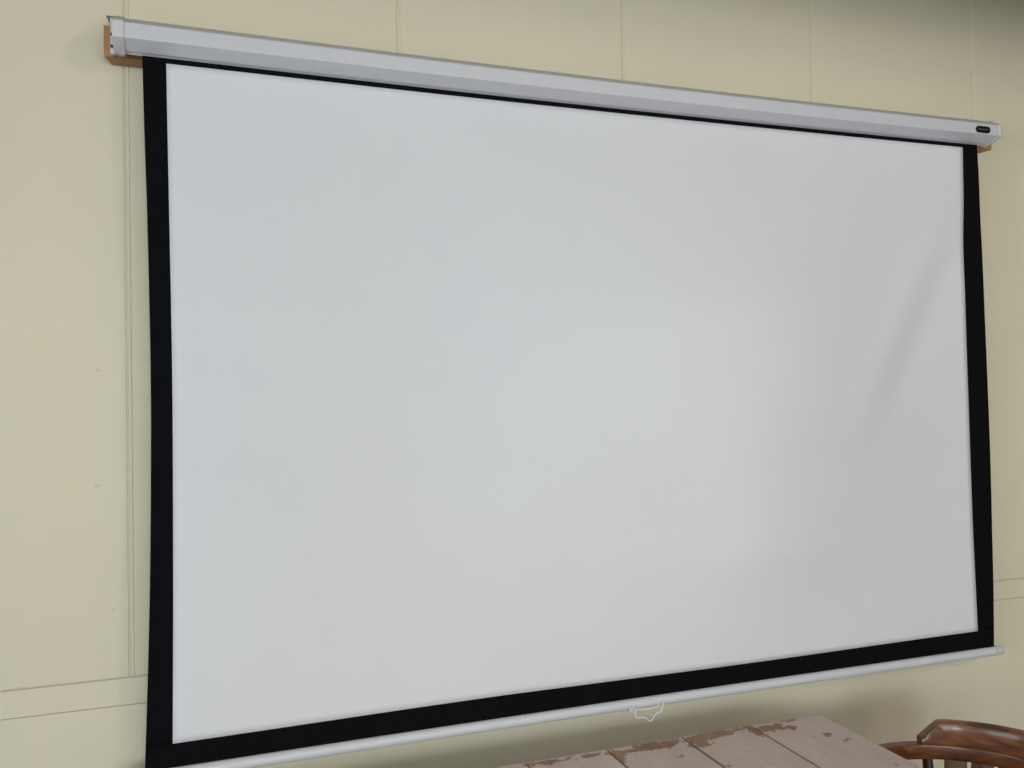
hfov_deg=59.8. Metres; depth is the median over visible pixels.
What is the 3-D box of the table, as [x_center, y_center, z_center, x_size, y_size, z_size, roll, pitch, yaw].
[0.177,1.228,1.609,1.621,0.750,0.857,-1,0,-20]
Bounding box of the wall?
[0,0,1023,767]
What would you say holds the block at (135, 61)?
attached to the wall
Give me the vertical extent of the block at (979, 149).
0.068 m
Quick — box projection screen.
[106,15,1004,767]
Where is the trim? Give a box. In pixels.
[0,578,1023,718]
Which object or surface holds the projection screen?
attached to the block at (135, 61)
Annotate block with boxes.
[104,25,142,67]
[977,145,990,153]
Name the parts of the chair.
arm post, arm rail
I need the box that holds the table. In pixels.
[496,715,921,767]
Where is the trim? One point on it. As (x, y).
(129, 690)
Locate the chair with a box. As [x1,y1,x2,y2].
[877,719,1023,767]
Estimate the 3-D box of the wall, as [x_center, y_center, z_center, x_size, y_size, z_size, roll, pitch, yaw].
[-0.348,0.109,2.203,7.500,3.000,0.121,-1,0,-20]
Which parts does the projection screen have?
mounting plate, pull handle, name plate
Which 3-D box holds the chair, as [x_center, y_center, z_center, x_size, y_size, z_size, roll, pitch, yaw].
[1.002,1.206,1.886,0.587,0.783,0.660,-1,0,-20]

